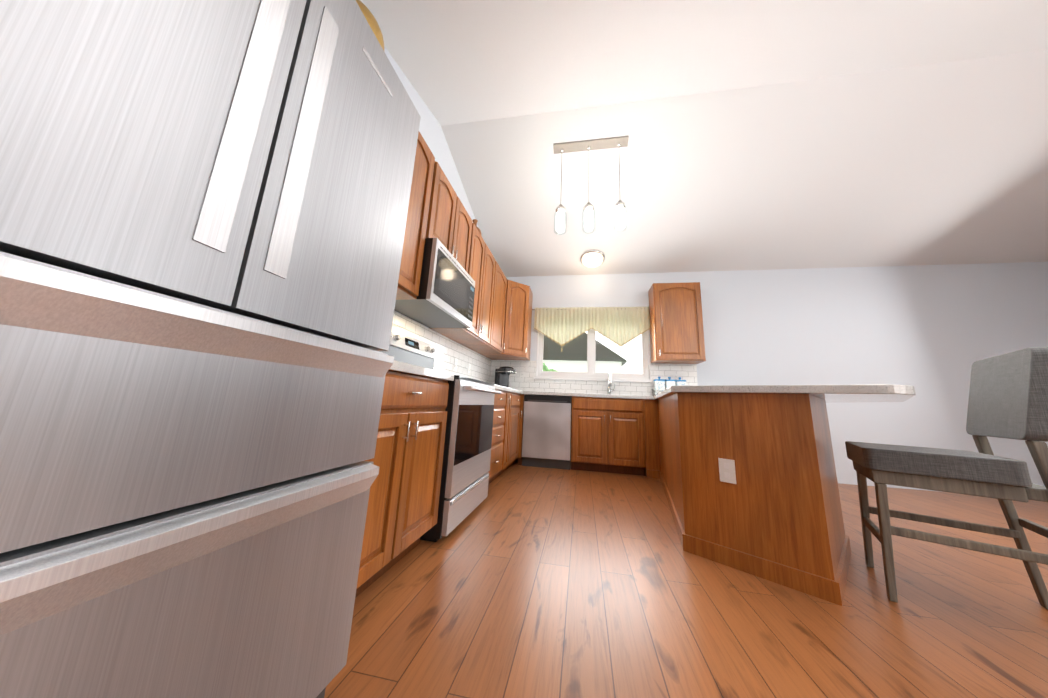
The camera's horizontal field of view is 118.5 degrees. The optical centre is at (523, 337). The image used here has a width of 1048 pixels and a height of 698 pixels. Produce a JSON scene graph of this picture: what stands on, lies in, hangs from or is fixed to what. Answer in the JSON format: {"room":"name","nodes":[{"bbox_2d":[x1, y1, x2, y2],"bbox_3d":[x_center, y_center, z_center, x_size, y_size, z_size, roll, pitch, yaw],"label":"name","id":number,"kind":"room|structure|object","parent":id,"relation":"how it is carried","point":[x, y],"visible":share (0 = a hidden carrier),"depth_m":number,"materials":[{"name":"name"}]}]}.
{"room":"kitchen","nodes":[
{"label":"kitchen","id":0,"kind":"room"},
{"bbox_2d":[384,46,477,332],"bbox_3d":[-1.102,-0.575,2.025,0.150,3.400,6.000,0,-12,11],"label":"wall","id":1,"kind":"structure","parent":0,"point":[430,129],"depth_m":2.95,"materials":[{"name":"white paint"}]},
{"bbox_2d":[396,132,443,299],"bbox_3d":[-0.892,-0.855,1.788,0.339,1.070,0.940,0,-12,11],"label":"upper cabinet","id":2,"kind":"object","parent":1,"relation":"attached to","point":[424,201],"depth_m":2.02,"materials":[{"name":"brown wood"}]},
{"bbox_2d":[392,311,491,382],"bbox_3d":[-0.849,0.190,2.987,0.005,0.477,3.740,0,-12,11],"label":"tile backsplash","id":3,"kind":"structure","parent":1,"relation":"attached to","point":[448,351],"depth_m":3.27,"materials":[{"name":"white tile"}]},
{"bbox_2d":[454,358,457,369],"bbox_3d":[-0.755,0.292,3.458,0.006,0.120,0.074,0,-12,11],"label":"electrical outlet plate","id":4,"kind":"object","parent":3,"relation":"attached to","point":[455,362],"depth_m":3.45,"materials":[{"name":"white plastic"}]},
{"bbox_2d":[436,174,475,276],"bbox_3d":[-0.741,-0.904,2.597,0.339,0.630,0.789,0,-12,11],"label":"upper cabinet","id":5,"kind":"object","parent":1,"relation":"attached to","point":[455,229],"depth_m":2.57,"materials":[{"name":"brown wood"}]},
{"bbox_2d":[394,238,474,327],"bbox_3d":[-0.724,-0.381,2.480,0.412,0.436,0.786,0,-12,11],"label":"microwave","id":6,"kind":"object","parent":5,"relation":"attached to","point":[445,297],"visible":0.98,"depth_m":2.29,"materials":[{"name":"silver metal"}]},
{"bbox_2d":[430,228,495,347],"bbox_3d":[-0.607,-0.520,3.330,0.339,1.070,0.972,0,-12,11],"label":"upper cabinet","id":7,"kind":"object","parent":1,"relation":"attached to","point":[483,261],"depth_m":3.28,"materials":[{"name":"brown wood"}]},
{"bbox_2d":[472,219,481,235],"bbox_3d":[-0.566,-1.183,3.534,0.172,0.312,0.172,0,-12,11],"label":"jug","id":8,"kind":"object","parent":7,"relation":"on","point":[474,221],"visible":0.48,"depth_m":3.54,"materials":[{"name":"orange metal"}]},
{"bbox_2d":[469,261,511,355],"bbox_3d":[-0.458,-0.371,4.011,0.384,1.070,0.737,0,-12,11],"label":"upper cabinet","id":9,"kind":"object","parent":1,"relation":"attached to","point":[500,329],"depth_m":4.05,"materials":[{"name":"brown wood"}]},
{"bbox_2d":[485,281,532,359],"bbox_3d":[-0.236,-0.240,4.592,0.609,1.070,0.608,0,-12,11],"label":"upper cabinet","id":10,"kind":"object","parent":1,"relation":"attached to","point":[520,310],"depth_m":4.43,"materials":[{"name":"brown wood"}]},
{"bbox_2d":[324,460,1047,697],"bbox_3d":[2.333,1.145,1.016,7.300,0.060,6.300,0,-12,11],"label":"floor","id":11,"kind":"structure","parent":0,"point":[520,581],"depth_m":1.22,"materials":[{"name":"brown wood"}]},
{"bbox_2d":[0,0,420,697],"bbox_3d":[-0.870,-0.041,0.609,0.793,1.800,0.913,0,-12,11],"label":"refrigerator","id":12,"kind":"object","parent":11,"relation":"on","point":[204,204],"visible":1,"depth_m":0.48,"materials":[{"name":"silver metal"}]},
{"bbox_2d":[356,0,383,49],"bbox_3d":[-0.915,-1.581,1.637,0.335,0.285,0.335,0,-12,11],"label":"vase","id":13,"kind":"object","parent":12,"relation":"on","point":[371,20],"visible":0.15,"depth_m":1.57,"materials":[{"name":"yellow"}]},
{"bbox_2d":[355,371,448,597],"bbox_3d":[-0.833,0.597,1.406,0.619,0.880,0.874,0,-12,11],"label":"base cabinet","id":14,"kind":"object","parent":11,"relation":"on","point":[403,502],"depth_m":1.37,"materials":[{"name":"brown wood"}]},
{"bbox_2d":[388,360,453,380],"bbox_3d":[-0.804,0.147,1.499,0.632,0.040,0.877,0,-12,11],"label":"countertop","id":15,"kind":"structure","parent":14,"relation":"on","point":[397,366],"depth_m":1.47,"materials":[{"name":"stone"}]},
{"bbox_2d":[379,329,500,541],"bbox_3d":[-0.607,0.598,2.232,0.704,1.235,0.783,0,-12,11],"label":"range","id":16,"kind":"object","parent":11,"relation":"on","point":[469,409],"visible":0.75,"depth_m":2.00,"materials":[{"name":"silver metal"}]},
{"bbox_2d":[488,390,510,484],"bbox_3d":[-0.552,0.927,2.925,0.619,0.880,0.693,0,-12,11],"label":"base cabinet","id":17,"kind":"object","parent":11,"relation":"on","point":[502,402],"depth_m":2.99,"materials":[{"name":"brown wood"}]},
{"bbox_2d":[492,384,523,393],"bbox_3d":[-0.457,0.552,3.365,0.636,0.040,1.422,0,-12,11],"label":"countertop","id":18,"kind":"structure","parent":17,"relation":"on","point":[497,387],"depth_m":3.20,"materials":[{"name":"stone"}]},
{"bbox_2d":[494,366,516,388],"bbox_3d":[-0.269,0.589,4.450,0.204,0.346,0.280,13,-15,-40],"label":"coffee maker","id":19,"kind":"object","parent":18,"relation":"on","point":[502,374],"visible":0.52,"depth_m":4.42,"materials":[{"name":"black plastic"}]},
{"bbox_2d":[507,393,514,467],"bbox_3d":[-0.475,1.018,3.345,0.619,0.880,0.295,0,-12,11],"label":"base cabinet","id":20,"kind":"object","parent":11,"relation":"on","point":[510,414],"depth_m":3.41,"materials":[{"name":"brown wood"}]},
{"bbox_2d":[511,393,522,464],"bbox_3d":[-0.411,1.092,3.685,0.619,0.880,0.664,0,-12,11],"label":"base cabinet","id":21,"kind":"object","parent":11,"relation":"on","point":[517,426],"depth_m":3.77,"materials":[{"name":"brown wood"}]},
{"bbox_2d":[524,391,627,398],"bbox_3d":[0.995,0.778,4.123,3.217,0.040,0.647,0,-12,11],"label":"countertop","id":22,"kind":"structure","parent":21,"relation":"on","point":[525,392],"depth_m":3.89,"materials":[{"name":"stone"}]},
{"bbox_2d":[607,370,614,393],"bbox_3d":[1.205,0.624,4.298,0.114,0.352,0.234,0,-12,11],"label":"faucet","id":23,"kind":"object","parent":22,"relation":"on","point":[609,390],"visible":0.96,"depth_m":4.34,"materials":[{"name":"silver metal"}]},
{"bbox_2d":[519,395,523,464],"bbox_3d":[-0.287,1.224,4.289,0.645,0.880,0.597,0,-12,11],"label":"base cabinet","id":24,"kind":"object","parent":11,"relation":"on","point":[520,432],"depth_m":3.93,"materials":[{"name":"brown wood"}]},
{"bbox_2d":[522,395,571,469],"bbox_3d":[0.330,1.228,4.162,0.600,0.875,0.608,0,-12,11],"label":"dishwasher","id":25,"kind":"object","parent":11,"relation":"on","point":[546,439],"visible":0.92,"depth_m":3.88,"materials":[{"name":"silver metal"}]},
{"bbox_2d":[644,393,850,605],"bbox_3d":[1.601,1.001,2.794,1.001,0.879,2.896,0,-12,11],"label":"base cabinet","id":26,"kind":"object","parent":11,"relation":"on","point":[749,481],"visible":0.92,"depth_m":1.62,"materials":[{"name":"brown wood"}]},
{"bbox_2d":[628,384,915,402],"bbox_3d":[1.681,0.467,2.474,1.307,0.040,2.412,0,-12,11],"label":"countertop","id":27,"kind":"structure","parent":26,"relation":"on","point":[861,393],"depth_m":1.56,"materials":[{"name":"stone"}]},
{"bbox_2d":[651,377,685,395],"bbox_3d":[1.954,0.668,4.169,0.465,0.282,0.136,0,-12,11],"label":"canister set","id":28,"kind":"object","parent":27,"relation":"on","point":[660,385],"visible":0.5,"depth_m":4.14,"materials":[{"name":"ceramic"}]},
{"bbox_2d":[845,347,1047,608],"bbox_3d":[1.980,0.634,1.467,0.589,1.090,0.488,-6,-15,37],"label":"bar stool","id":29,"kind":"object","parent":11,"relation":"on","point":[1008,395],"visible":1,"depth_m":1.36,"materials":[{"name":"grey fabric"}]},
{"bbox_2d":[360,0,1047,276],"bbox_3d":[2.470,-1.783,1.627,7.300,1.072,6.300,0,-12,11],"label":"ceiling","id":30,"kind":"structure","parent":0,"point":[781,134],"depth_m":2.81,"materials":[{"name":"white paint"}]},
{"bbox_2d":[554,204,566,234],"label":"pendant light","id":31,"kind":"object","parent":30,"relation":"hanging from","point":[560,210],"depth_m":2.95,"materials":[{"name":"white glass"}]},
{"bbox_2d":[582,202,594,232],"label":"pendant light","id":32,"kind":"object","parent":30,"relation":"hanging from","point":[588,209],"depth_m":2.90,"materials":[{"name":"white glass"}]},
{"bbox_2d":[553,136,628,153],"label":"canopy","id":33,"kind":"object","parent":30,"relation":"hanging from","point":[595,144],"depth_m":3.07,"materials":[{"name":"silver metal"}]},
{"bbox_2d":[580,249,604,267],"bbox_3d":[0.987,-1.116,4.498,0.356,0.161,0.343,0,-12,11],"label":"flush ceiling light","id":34,"kind":"object","parent":30,"relation":"attached to","point":[592,258],"visible":1,"depth_m":4.41,"materials":[{"name":"white glass"}]},
{"bbox_2d":[613,200,626,231],"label":"pendant light","id":35,"kind":"object","parent":30,"relation":"hanging from","point":[620,213],"depth_m":2.85,"materials":[{"name":"white glass"}]},
{"bbox_2d":[506,262,1047,491],"bbox_3d":[2.945,0.408,4.261,7.300,2.760,0.150,0,-12,11],"label":"wall","id":36,"kind":"structure","parent":0,"point":[930,334],"depth_m":4.00,"materials":[{"name":"white paint"}]},
{"bbox_2d":[532,307,649,352],"bbox_3d":[0.958,-0.116,4.614,1.716,0.685,0.095,0,-12,11],"label":"valance","id":37,"kind":"object","parent":36,"relation":"attached to","point":[620,326],"visible":1,"depth_m":4.61,"materials":[{"name":"yellow fabric"}]},
{"bbox_2d":[534,329,653,382],"bbox_3d":[1.006,0.171,4.654,1.680,0.954,0.182,0,-12,11],"label":"window","id":38,"kind":"structure","parent":36,"relation":"in","point":[590,374],"depth_m":4.58,"materials":[{"name":"white"}]},
{"bbox_2d":[492,360,697,395],"bbox_3d":[0.935,0.591,4.511,2.900,0.477,0.005,0,-12,11],"label":"tile backsplash","id":39,"kind":"structure","parent":36,"relation":"attached to","point":[688,372],"depth_m":4.48,"materials":[{"name":"white tile"}]},
{"bbox_2d":[673,374,678,379],"bbox_3d":[2.095,0.559,4.297,0.074,0.120,0.006,0,-12,11],"label":"electrical outlet plate","id":40,"kind":"object","parent":39,"relation":"attached to","point":[675,376],"depth_m":4.30,"materials":[{"name":"white plastic"}]},
{"bbox_2d":[648,282,705,363],"bbox_3d":[2.078,-0.197,4.279,0.600,1.070,0.370,0,-12,11],"label":"upper cabinet","id":41,"kind":"object","parent":36,"relation":"attached to","point":[676,325],"visible":1,"depth_m":4.14,"materials":[{"name":"brown wood"}]},
{"label":"outside","id":42,"kind":"structure","parent":0,"visible":0},
{"bbox_3d":[7.233,6.725,19.332,70.000,0.060,32.700,0,-12,11],"label":"lawn","id":43,"kind":"structure","parent":42,"visible":0},
{"bbox_2d":[543,363,557,371],"bbox_3d":[1.192,2.438,11.768,13.705,4.689,6.974,0,-12,11],"label":"trees","id":44,"kind":"object","parent":43,"relation":"on","point":[545,367],"depth_m":9.97,"materials":[{"name":"green plant"}]},
{"bbox_2d":[543,332,626,372],"bbox_3d":[1.978,2.856,20.988,8.600,7.700,7.600,0,-12,11],"label":"house","id":45,"kind":"structure","parent":43,"relation":"on","point":[569,366],"depth_m":17.38,"materials":[{"name":"white"}]},
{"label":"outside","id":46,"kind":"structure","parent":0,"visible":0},
{"bbox_2d":[586,331,642,373],"bbox_3d":[11.025,-4.331,39.176,90.000,33.000,0.200,0,-12,11],"label":"sky","id":47,"kind":"structure","parent":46,"point":[630,357],"depth_m":37.42,"materials":[{"name":"white"}]}
]}

